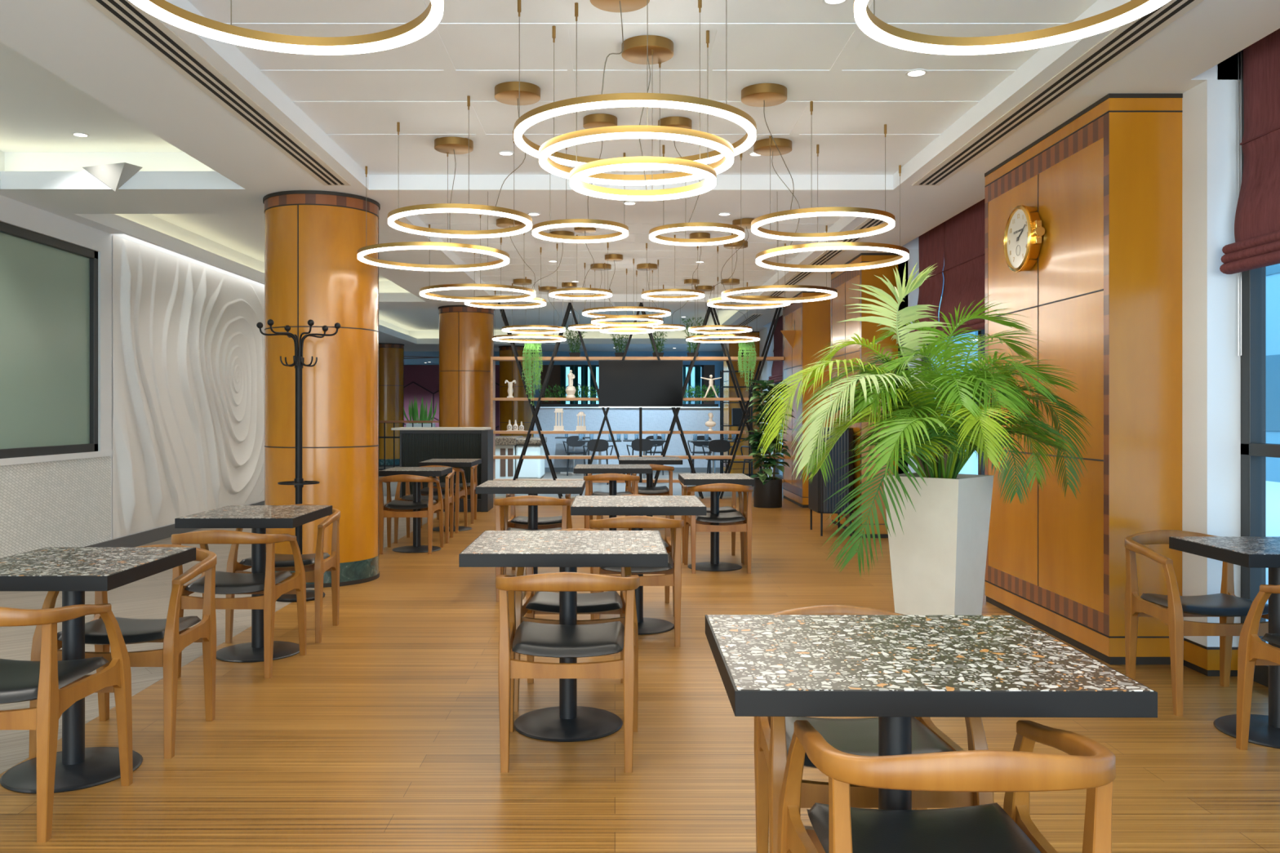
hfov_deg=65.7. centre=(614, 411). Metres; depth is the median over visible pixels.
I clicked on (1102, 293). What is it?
pilaster
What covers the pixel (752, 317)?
ceiling vent
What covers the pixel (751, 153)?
recessed light
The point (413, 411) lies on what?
snake plant
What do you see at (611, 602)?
dining chair
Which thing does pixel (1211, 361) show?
wall
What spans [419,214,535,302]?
pendant lamp
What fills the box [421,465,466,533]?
dining chair
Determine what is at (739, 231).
diffuser
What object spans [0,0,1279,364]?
ceiling
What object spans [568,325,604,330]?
diffuser
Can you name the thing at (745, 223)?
pendant lamp
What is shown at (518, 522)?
dining chair
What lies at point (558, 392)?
hedge
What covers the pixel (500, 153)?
recessed light
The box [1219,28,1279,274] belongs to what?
blind
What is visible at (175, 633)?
dining chair
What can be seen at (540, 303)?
diffuser
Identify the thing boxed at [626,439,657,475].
bistro chair
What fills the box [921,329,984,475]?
window
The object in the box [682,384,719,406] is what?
hedge
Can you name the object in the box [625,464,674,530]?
dining chair
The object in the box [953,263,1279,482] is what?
neighbouring building
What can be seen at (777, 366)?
blind
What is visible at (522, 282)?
pendant lamp
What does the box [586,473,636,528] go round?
dining chair
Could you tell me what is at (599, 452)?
bistro table
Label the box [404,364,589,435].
wall
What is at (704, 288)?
pendant lamp
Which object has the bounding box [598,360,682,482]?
television
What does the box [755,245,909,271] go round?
diffuser
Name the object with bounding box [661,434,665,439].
water glass
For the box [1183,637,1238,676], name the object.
baseboard
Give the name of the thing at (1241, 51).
chain
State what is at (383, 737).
floor
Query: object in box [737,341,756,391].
hanging plant
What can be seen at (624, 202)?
recessed light
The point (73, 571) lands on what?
table
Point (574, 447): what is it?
bistro table
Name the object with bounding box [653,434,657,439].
water glass
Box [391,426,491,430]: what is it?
countertop
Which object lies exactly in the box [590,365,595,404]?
curtain
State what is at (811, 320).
pilaster
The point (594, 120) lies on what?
pendant lamp
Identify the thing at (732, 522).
dining chair
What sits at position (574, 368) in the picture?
curtain
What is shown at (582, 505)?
table
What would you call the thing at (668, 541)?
dining chair
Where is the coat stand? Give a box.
[256,319,340,602]
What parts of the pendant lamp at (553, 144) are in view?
ring frame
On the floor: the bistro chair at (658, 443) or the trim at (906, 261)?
the bistro chair at (658, 443)
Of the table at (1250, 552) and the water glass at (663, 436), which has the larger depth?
the water glass at (663, 436)
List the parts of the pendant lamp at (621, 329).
power cord, ring frame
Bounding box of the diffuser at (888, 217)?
[751,211,894,240]
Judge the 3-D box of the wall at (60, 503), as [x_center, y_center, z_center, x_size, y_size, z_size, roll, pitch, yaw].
[-4.710,0.840,2.730,0.300,0.880,12.460,0,0,0]
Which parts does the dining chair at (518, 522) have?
leg, rail, leg, seat, curved backrest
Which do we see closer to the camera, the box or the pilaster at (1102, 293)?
the pilaster at (1102, 293)
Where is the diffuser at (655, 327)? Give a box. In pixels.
[650,325,684,330]
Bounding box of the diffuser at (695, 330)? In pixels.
[688,327,751,333]
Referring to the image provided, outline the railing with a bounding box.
[378,420,439,470]
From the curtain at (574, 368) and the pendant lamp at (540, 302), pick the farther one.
the curtain at (574, 368)
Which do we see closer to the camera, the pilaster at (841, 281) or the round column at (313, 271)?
the round column at (313, 271)
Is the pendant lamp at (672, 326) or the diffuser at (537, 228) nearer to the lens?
the diffuser at (537, 228)
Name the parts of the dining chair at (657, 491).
leg, seat, curved backrest, leg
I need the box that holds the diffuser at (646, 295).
[641,291,704,300]
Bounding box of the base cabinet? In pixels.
[808,426,853,536]
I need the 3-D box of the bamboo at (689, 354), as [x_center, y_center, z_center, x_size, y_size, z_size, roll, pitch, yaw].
[1.158,-1.125,14.708,0.382,0.625,0.284,0,0,0]
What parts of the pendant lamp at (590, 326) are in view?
ring frame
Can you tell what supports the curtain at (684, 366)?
on the floor
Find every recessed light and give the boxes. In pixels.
[71,132,89,137]
[497,151,514,155]
[527,212,540,215]
[622,201,636,204]
[717,212,731,215]
[747,151,762,156]
[822,0,848,4]
[905,68,928,76]
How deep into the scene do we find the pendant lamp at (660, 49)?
4.42 m
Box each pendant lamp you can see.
[128,0,444,54]
[357,136,509,271]
[387,81,540,238]
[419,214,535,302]
[464,231,574,308]
[492,285,566,342]
[501,276,565,333]
[513,0,756,170]
[532,113,628,243]
[538,0,733,185]
[549,226,612,299]
[561,282,613,330]
[569,0,716,200]
[582,259,671,317]
[591,258,662,325]
[600,253,653,333]
[640,279,699,330]
[641,232,710,300]
[648,115,744,245]
[685,285,759,342]
[688,276,751,333]
[706,237,790,308]
[720,217,837,302]
[741,83,894,240]
[753,137,909,271]
[853,0,1170,54]
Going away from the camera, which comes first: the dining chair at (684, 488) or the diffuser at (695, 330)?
the dining chair at (684, 488)
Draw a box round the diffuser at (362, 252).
[357,245,509,271]
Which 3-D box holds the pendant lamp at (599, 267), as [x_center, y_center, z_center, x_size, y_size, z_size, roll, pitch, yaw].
[0.135,-1.427,11.560,1.034,0.586,1.034,0,0,0]
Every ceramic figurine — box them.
[504,380,515,397]
[565,369,576,397]
[700,374,721,397]
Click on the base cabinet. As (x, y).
(818, 492)
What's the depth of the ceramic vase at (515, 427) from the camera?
14.65 m
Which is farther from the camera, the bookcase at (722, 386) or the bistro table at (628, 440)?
the bookcase at (722, 386)
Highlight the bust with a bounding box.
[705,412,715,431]
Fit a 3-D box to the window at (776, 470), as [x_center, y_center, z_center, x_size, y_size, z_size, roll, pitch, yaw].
[3.070,-0.345,16.850,0.080,3.250,3.900,0,0,0]
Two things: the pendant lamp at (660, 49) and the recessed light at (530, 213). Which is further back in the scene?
the recessed light at (530, 213)
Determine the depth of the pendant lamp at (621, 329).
11.36 m
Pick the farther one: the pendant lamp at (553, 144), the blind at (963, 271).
the blind at (963, 271)
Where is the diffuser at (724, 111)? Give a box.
[514,99,755,170]
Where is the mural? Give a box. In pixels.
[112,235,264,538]
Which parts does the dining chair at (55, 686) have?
leg, seat, curved backrest, rail, leg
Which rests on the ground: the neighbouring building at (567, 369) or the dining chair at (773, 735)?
the neighbouring building at (567, 369)
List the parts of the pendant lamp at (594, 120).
ring frame, power cord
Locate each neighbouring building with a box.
[565,296,953,443]
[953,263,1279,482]
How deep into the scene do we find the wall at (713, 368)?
26.40 m
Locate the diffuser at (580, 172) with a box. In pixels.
[569,163,715,200]
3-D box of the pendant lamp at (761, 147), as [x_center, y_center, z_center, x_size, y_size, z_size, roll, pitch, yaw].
[1.449,-1.381,6.786,1.122,0.678,1.141,0,0,0]
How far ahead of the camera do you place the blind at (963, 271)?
8.42 m
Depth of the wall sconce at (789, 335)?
13.79 m
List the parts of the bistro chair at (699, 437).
leg, seat, backrest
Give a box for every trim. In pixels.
[404,355,439,359]
[830,261,907,472]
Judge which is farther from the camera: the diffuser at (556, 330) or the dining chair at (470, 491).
the diffuser at (556, 330)
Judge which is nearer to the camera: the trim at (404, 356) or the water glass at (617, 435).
the water glass at (617, 435)
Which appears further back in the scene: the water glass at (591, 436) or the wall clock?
the water glass at (591, 436)
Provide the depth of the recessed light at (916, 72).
5.01 m
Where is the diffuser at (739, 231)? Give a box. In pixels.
[648,226,744,245]
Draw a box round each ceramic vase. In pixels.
[506,419,512,431]
[512,419,518,431]
[518,421,524,431]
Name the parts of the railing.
rail, handrail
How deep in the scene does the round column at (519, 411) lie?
24.13 m
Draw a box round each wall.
[0,150,264,539]
[0,456,111,558]
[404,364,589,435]
[533,351,723,436]
[759,52,1240,647]
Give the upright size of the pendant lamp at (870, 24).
0.630 m
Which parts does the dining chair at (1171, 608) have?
leg, rail, curved backrest, leg, seat, leg, rail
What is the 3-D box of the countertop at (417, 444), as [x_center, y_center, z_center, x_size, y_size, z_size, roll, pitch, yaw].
[-2.237,0.743,12.950,1.225,1.075,0.660,0,0,0]
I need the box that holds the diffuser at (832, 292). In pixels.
[721,288,836,302]
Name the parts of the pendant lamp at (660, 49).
ring frame, power cord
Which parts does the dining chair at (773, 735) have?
leg, rail, leg, curved backrest, seat, leg, rail, leg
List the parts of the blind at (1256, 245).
fabric panel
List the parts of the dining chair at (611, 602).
leg, rail, leg, seat, curved backrest, leg, rail, leg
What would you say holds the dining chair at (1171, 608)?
on the floor
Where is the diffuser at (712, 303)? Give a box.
[707,299,790,308]
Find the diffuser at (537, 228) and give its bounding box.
[532,222,628,243]
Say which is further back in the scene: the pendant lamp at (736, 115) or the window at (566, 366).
the window at (566, 366)
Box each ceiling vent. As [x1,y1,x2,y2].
[86,0,351,185]
[737,314,763,325]
[767,214,895,296]
[911,0,1203,185]
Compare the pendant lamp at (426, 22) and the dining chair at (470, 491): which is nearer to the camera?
the pendant lamp at (426, 22)
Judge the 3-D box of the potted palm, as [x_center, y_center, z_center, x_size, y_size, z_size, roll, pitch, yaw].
[1.597,0.286,4.861,1.770,1.988,1.168,0,0,-35]
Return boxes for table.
[0,546,195,794]
[174,505,332,662]
[378,466,452,552]
[418,458,481,531]
[458,530,667,742]
[475,480,585,574]
[555,436,589,474]
[570,495,706,635]
[573,464,652,530]
[577,440,621,474]
[618,457,682,516]
[622,439,666,478]
[678,473,755,571]
[688,440,741,473]
[705,614,1157,809]
[1168,536,1279,749]
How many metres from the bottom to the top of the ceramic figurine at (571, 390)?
0.414 m
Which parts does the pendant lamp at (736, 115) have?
power cord, ring frame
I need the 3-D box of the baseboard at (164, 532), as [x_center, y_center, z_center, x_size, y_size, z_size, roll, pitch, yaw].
[-4.550,1.220,6.050,0.020,0.120,19.100,0,0,0]
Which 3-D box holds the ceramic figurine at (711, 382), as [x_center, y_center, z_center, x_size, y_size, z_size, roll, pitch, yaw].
[1.425,-0.379,14.680,0.313,0.342,0.064,0,0,0]
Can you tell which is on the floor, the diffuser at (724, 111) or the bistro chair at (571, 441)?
the bistro chair at (571, 441)
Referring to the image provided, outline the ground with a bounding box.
[782,443,1279,644]
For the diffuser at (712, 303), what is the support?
attached to the pendant lamp at (713, 302)
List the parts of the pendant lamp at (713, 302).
power cord, ring frame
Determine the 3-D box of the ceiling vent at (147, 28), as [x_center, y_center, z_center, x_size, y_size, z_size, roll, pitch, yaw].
[-1.965,-1.606,3.760,0.190,0.007,6.520,0,0,0]
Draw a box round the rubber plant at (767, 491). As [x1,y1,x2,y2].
[742,379,795,507]
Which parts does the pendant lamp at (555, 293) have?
ring frame, power cord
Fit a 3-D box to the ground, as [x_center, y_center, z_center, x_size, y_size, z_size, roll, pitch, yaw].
[16.620,1.455,15.000,26.760,0.150,70.000,0,0,0]
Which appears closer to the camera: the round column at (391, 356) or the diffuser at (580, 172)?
the diffuser at (580, 172)
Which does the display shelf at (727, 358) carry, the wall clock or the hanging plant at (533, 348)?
the hanging plant at (533, 348)
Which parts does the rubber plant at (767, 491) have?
pot, stem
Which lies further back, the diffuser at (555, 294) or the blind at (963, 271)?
the diffuser at (555, 294)
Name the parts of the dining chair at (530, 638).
leg, rail, leg, curved backrest, seat, leg, rail, leg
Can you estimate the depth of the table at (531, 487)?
7.07 m
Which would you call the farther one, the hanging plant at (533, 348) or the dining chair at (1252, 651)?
the hanging plant at (533, 348)
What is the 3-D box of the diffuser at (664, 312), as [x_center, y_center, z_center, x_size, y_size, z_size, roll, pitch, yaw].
[0.135,-1.143,11.560,1.032,0.017,1.032,0,0,0]
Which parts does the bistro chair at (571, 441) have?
leg, backrest, seat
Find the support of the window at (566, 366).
in the wall at (713, 368)
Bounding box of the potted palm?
[755,262,1092,615]
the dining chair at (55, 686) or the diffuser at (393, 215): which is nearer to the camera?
the dining chair at (55, 686)
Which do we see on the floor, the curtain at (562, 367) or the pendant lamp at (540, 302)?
the curtain at (562, 367)
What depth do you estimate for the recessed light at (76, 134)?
6.92 m
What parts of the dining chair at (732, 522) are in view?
leg, rail, leg, curved backrest, seat, leg, leg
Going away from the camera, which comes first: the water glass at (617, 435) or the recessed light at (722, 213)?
the recessed light at (722, 213)
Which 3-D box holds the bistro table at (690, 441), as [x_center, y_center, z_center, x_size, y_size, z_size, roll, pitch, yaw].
[1.800,0.902,18.000,0.900,0.755,0.700,0,0,0]
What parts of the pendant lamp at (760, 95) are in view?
power cord, ring frame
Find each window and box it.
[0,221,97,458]
[533,406,719,472]
[560,364,703,404]
[774,382,782,479]
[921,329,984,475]
[1240,49,1279,687]
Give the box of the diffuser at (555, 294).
[549,290,612,299]
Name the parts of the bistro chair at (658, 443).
seat, backrest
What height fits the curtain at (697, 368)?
2.500 m
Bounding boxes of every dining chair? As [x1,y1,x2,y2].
[0,603,133,842]
[28,544,216,759]
[171,529,306,678]
[225,503,340,643]
[378,474,443,554]
[394,466,454,543]
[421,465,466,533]
[427,464,478,524]
[493,495,572,601]
[495,572,639,773]
[504,493,570,574]
[514,528,631,711]
[583,473,639,528]
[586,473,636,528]
[589,515,684,647]
[596,494,674,617]
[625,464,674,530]
[680,481,743,563]
[684,483,753,573]
[754,604,993,852]
[777,720,1115,852]
[1124,529,1268,716]
[1235,584,1279,750]
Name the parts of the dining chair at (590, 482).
leg, seat, leg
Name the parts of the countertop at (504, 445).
door glass, door glass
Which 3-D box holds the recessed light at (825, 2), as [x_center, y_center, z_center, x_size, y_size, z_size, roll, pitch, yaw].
[0.917,-1.717,4.119,0.110,0.006,0.110,0,0,0]
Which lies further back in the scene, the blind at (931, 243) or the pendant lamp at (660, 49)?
the blind at (931, 243)
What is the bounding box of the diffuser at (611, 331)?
[600,328,653,333]
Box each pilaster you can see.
[723,331,759,475]
[782,291,830,507]
[831,253,897,537]
[984,93,1182,664]
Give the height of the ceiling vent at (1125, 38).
0.007 m
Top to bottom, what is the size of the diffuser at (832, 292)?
0.017 m
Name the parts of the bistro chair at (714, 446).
leg, seat, backrest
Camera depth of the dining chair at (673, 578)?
5.40 m
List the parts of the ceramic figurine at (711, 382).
leg, leg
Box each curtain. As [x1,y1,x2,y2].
[560,365,565,404]
[569,365,577,404]
[581,365,587,404]
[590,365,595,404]
[683,365,685,404]
[688,365,690,404]
[694,365,701,404]
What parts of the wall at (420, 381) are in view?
wall moulding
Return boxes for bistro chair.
[562,435,587,475]
[582,439,613,484]
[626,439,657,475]
[645,435,665,475]
[687,435,711,473]
[702,440,733,473]
[740,440,765,486]
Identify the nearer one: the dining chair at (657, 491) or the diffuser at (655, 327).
the dining chair at (657, 491)
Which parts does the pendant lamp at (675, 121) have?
power cord, ring frame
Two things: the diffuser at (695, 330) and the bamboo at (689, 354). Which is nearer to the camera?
the diffuser at (695, 330)
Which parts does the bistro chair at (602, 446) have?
backrest, leg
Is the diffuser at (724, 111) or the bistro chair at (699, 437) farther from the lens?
the bistro chair at (699, 437)
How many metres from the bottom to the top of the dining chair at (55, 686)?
0.720 m
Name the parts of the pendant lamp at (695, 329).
ring frame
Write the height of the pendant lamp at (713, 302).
0.638 m
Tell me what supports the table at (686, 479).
on the floor
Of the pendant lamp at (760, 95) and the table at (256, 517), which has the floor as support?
the table at (256, 517)
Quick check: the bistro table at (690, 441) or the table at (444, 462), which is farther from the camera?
the bistro table at (690, 441)
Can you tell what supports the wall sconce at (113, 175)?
attached to the ceiling
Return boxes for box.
[731,408,742,425]
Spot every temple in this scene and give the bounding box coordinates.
[552,408,564,431]
[575,411,586,431]
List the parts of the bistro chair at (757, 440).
armrest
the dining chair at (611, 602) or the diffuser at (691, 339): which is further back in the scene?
the diffuser at (691, 339)
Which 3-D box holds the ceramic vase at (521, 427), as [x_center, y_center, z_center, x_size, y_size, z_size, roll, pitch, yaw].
[-1.385,0.213,14.680,0.080,0.142,0.076,0,0,0]
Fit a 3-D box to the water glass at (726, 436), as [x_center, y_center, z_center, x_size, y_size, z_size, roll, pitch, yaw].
[2.000,0.464,17.860,0.080,0.120,0.080,0,0,0]
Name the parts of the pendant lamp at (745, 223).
power cord, ring frame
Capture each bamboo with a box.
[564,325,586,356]
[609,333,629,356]
[649,330,667,356]
[681,315,704,356]
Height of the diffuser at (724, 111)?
0.017 m
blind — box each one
[768,315,782,383]
[909,222,944,342]
[933,199,984,338]
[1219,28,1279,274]
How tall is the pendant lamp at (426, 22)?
0.630 m
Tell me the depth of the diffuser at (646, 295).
10.07 m
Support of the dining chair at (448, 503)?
on the floor
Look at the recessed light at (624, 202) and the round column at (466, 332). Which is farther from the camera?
the round column at (466, 332)
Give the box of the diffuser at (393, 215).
[387,208,532,238]
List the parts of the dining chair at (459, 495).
seat, curved backrest, leg, rail, leg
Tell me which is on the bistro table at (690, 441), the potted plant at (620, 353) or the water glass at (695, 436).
the water glass at (695, 436)
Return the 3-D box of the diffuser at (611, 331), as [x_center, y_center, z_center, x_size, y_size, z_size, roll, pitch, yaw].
[0.141,-0.946,11.600,0.630,0.017,0.630,0,0,0]
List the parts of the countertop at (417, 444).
fluted glass panel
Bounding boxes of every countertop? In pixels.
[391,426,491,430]
[391,426,493,511]
[495,435,546,478]
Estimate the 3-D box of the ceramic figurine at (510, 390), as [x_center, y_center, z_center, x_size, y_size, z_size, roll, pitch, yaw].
[-1.550,-0.340,14.680,0.174,0.264,0.090,0,0,0]
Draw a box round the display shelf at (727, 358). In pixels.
[490,302,784,498]
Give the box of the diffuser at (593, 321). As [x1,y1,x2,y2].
[591,318,662,325]
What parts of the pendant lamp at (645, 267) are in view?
ring frame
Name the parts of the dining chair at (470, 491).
leg, seat, leg, leg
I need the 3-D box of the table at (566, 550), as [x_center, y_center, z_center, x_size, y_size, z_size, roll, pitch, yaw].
[-0.192,0.905,4.061,0.780,0.750,0.729,0,0,0]
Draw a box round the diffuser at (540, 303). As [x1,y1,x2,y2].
[464,299,546,308]
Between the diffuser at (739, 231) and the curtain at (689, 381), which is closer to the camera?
the diffuser at (739, 231)
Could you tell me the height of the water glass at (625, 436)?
0.120 m
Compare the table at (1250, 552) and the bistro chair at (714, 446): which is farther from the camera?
the bistro chair at (714, 446)
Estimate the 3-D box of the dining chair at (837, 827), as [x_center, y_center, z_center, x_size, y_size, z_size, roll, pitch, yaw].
[0.617,0.920,1.896,0.528,0.720,0.542,0,0,0]
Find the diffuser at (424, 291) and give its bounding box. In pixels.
[419,286,535,302]
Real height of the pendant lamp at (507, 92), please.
0.634 m
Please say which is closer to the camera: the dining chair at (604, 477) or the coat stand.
the coat stand
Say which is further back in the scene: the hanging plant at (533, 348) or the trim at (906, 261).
the hanging plant at (533, 348)
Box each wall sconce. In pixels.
[82,162,142,191]
[780,329,795,347]
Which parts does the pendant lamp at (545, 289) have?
ring frame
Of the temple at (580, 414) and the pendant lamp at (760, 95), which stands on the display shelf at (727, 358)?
the temple at (580, 414)
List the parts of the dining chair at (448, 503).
leg, leg, seat, curved backrest, leg, rail, leg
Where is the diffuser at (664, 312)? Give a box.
[582,308,671,317]
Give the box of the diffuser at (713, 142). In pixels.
[538,132,733,185]
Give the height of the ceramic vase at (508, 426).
0.165 m
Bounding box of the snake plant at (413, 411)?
[403,398,436,426]
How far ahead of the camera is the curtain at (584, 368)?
26.28 m
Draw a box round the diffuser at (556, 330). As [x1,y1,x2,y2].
[502,327,565,333]
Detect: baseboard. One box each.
[85,501,264,546]
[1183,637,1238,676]
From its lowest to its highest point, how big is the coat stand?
1.895 m
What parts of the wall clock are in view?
crown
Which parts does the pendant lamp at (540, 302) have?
ring frame, power cord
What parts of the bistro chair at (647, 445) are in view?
backrest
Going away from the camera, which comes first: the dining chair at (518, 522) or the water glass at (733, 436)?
the dining chair at (518, 522)
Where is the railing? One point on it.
(380, 421)
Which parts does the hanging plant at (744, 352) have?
pot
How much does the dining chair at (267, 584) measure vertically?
0.720 m
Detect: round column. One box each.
[262,190,380,587]
[378,342,404,466]
[438,305,494,426]
[498,345,533,436]
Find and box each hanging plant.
[521,338,542,405]
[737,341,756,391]
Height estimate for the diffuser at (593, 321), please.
0.017 m
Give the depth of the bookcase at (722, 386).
19.05 m
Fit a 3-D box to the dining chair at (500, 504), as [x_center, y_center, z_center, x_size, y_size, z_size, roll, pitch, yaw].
[-0.567,0.920,6.886,0.528,0.720,0.542,0,0,0]
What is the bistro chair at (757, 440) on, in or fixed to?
on the floor
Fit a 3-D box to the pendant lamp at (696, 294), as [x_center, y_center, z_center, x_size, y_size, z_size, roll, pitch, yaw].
[0.594,-1.436,9.866,0.656,0.568,0.760,0,0,0]
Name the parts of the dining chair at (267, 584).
leg, rail, leg, curved backrest, seat, leg, rail, leg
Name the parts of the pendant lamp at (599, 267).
ring frame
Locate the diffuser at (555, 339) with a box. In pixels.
[492,336,565,342]
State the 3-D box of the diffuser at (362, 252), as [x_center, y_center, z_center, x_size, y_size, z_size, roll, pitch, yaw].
[-1.249,-1.054,6.850,1.032,0.017,1.032,0,0,0]
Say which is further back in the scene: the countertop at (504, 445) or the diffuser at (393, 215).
the countertop at (504, 445)
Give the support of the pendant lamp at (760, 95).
hanging from the ceiling
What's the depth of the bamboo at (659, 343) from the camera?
14.70 m
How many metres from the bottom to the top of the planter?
0.965 m
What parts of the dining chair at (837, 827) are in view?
leg, rail, leg, seat, curved backrest, leg, rail, leg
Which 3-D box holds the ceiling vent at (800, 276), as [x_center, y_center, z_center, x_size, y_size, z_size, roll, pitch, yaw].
[2.200,-1.606,11.050,0.190,0.007,5.900,0,0,0]
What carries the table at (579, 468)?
on the floor
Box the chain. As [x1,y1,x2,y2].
[1238,50,1241,355]
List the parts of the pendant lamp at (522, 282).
ring frame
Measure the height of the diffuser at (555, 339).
0.017 m
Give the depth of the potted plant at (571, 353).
14.68 m
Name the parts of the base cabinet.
leg, leg, panel, leg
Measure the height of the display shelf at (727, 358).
2.893 m
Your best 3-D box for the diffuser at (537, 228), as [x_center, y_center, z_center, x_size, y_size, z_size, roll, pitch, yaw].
[-0.227,-1.171,6.500,0.630,0.017,0.630,0,0,0]
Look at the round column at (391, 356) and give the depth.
23.23 m
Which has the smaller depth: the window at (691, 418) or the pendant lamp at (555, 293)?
the pendant lamp at (555, 293)
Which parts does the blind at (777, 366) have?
fabric panel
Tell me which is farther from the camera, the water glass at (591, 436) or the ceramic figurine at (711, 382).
the water glass at (591, 436)
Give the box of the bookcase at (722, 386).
[720,370,752,476]
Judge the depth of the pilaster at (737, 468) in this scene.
19.80 m
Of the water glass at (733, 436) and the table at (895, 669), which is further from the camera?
the water glass at (733, 436)
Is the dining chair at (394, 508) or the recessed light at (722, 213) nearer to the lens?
the recessed light at (722, 213)
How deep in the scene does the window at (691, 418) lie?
21.00 m
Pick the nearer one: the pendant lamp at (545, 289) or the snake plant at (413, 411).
the pendant lamp at (545, 289)
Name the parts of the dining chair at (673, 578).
leg, leg, curved backrest, seat, leg, leg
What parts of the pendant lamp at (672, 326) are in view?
ring frame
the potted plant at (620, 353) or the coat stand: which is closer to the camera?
the coat stand
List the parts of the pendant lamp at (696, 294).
ring frame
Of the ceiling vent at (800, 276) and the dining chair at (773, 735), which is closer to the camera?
the dining chair at (773, 735)
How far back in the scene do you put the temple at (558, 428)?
14.63 m
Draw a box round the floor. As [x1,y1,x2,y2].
[0,448,1279,852]
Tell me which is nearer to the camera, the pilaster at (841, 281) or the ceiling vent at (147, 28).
the ceiling vent at (147, 28)
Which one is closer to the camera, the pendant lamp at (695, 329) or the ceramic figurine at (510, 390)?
the pendant lamp at (695, 329)
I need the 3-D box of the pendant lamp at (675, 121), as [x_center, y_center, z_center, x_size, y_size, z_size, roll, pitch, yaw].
[0.543,-1.438,6.329,0.632,0.564,1.134,0,0,0]
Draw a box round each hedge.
[537,384,599,406]
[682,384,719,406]
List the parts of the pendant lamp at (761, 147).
power cord, ring frame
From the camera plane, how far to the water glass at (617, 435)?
18.23 m
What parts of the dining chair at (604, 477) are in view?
leg, curved backrest, leg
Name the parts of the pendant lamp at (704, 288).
ring frame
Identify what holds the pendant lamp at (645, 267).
hanging from the ceiling
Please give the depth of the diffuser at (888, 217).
5.91 m
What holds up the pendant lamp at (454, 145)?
hanging from the ceiling
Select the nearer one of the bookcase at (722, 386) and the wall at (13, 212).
the wall at (13, 212)
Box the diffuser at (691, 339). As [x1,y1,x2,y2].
[685,336,759,342]
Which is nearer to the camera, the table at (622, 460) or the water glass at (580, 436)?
the table at (622, 460)
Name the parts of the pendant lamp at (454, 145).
ring frame, power cord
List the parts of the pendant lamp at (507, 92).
ring frame, power cord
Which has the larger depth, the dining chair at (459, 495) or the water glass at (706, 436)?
the water glass at (706, 436)
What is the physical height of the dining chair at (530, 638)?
0.720 m
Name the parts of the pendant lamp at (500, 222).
ring frame, power cord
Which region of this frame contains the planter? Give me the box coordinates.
[883,472,993,615]
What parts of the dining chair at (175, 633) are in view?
leg, rail, leg, seat, leg, curved backrest, rail, leg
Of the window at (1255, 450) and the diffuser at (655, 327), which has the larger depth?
the diffuser at (655, 327)
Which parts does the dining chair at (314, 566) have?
leg, rail, seat, curved backrest, leg, rail, leg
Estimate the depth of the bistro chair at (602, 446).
17.37 m
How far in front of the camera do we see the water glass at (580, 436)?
18.23 m
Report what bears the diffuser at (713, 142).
attached to the pendant lamp at (553, 144)
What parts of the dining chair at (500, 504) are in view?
leg, leg, curved backrest, seat, leg, leg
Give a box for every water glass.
[578,434,582,439]
[589,434,593,439]
[616,434,621,439]
[623,434,627,439]
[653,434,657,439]
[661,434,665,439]
[693,434,697,440]
[704,434,708,440]
[724,434,728,440]
[731,434,736,440]
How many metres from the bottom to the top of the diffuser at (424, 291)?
0.017 m
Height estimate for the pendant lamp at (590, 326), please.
0.574 m
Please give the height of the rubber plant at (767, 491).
1.712 m
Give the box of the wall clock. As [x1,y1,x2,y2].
[1004,204,1044,271]
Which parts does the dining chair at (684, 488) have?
leg, curved backrest, leg, seat, leg, leg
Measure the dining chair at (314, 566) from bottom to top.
0.720 m
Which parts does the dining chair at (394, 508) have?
leg, rail, leg, curved backrest, seat, leg, rail, leg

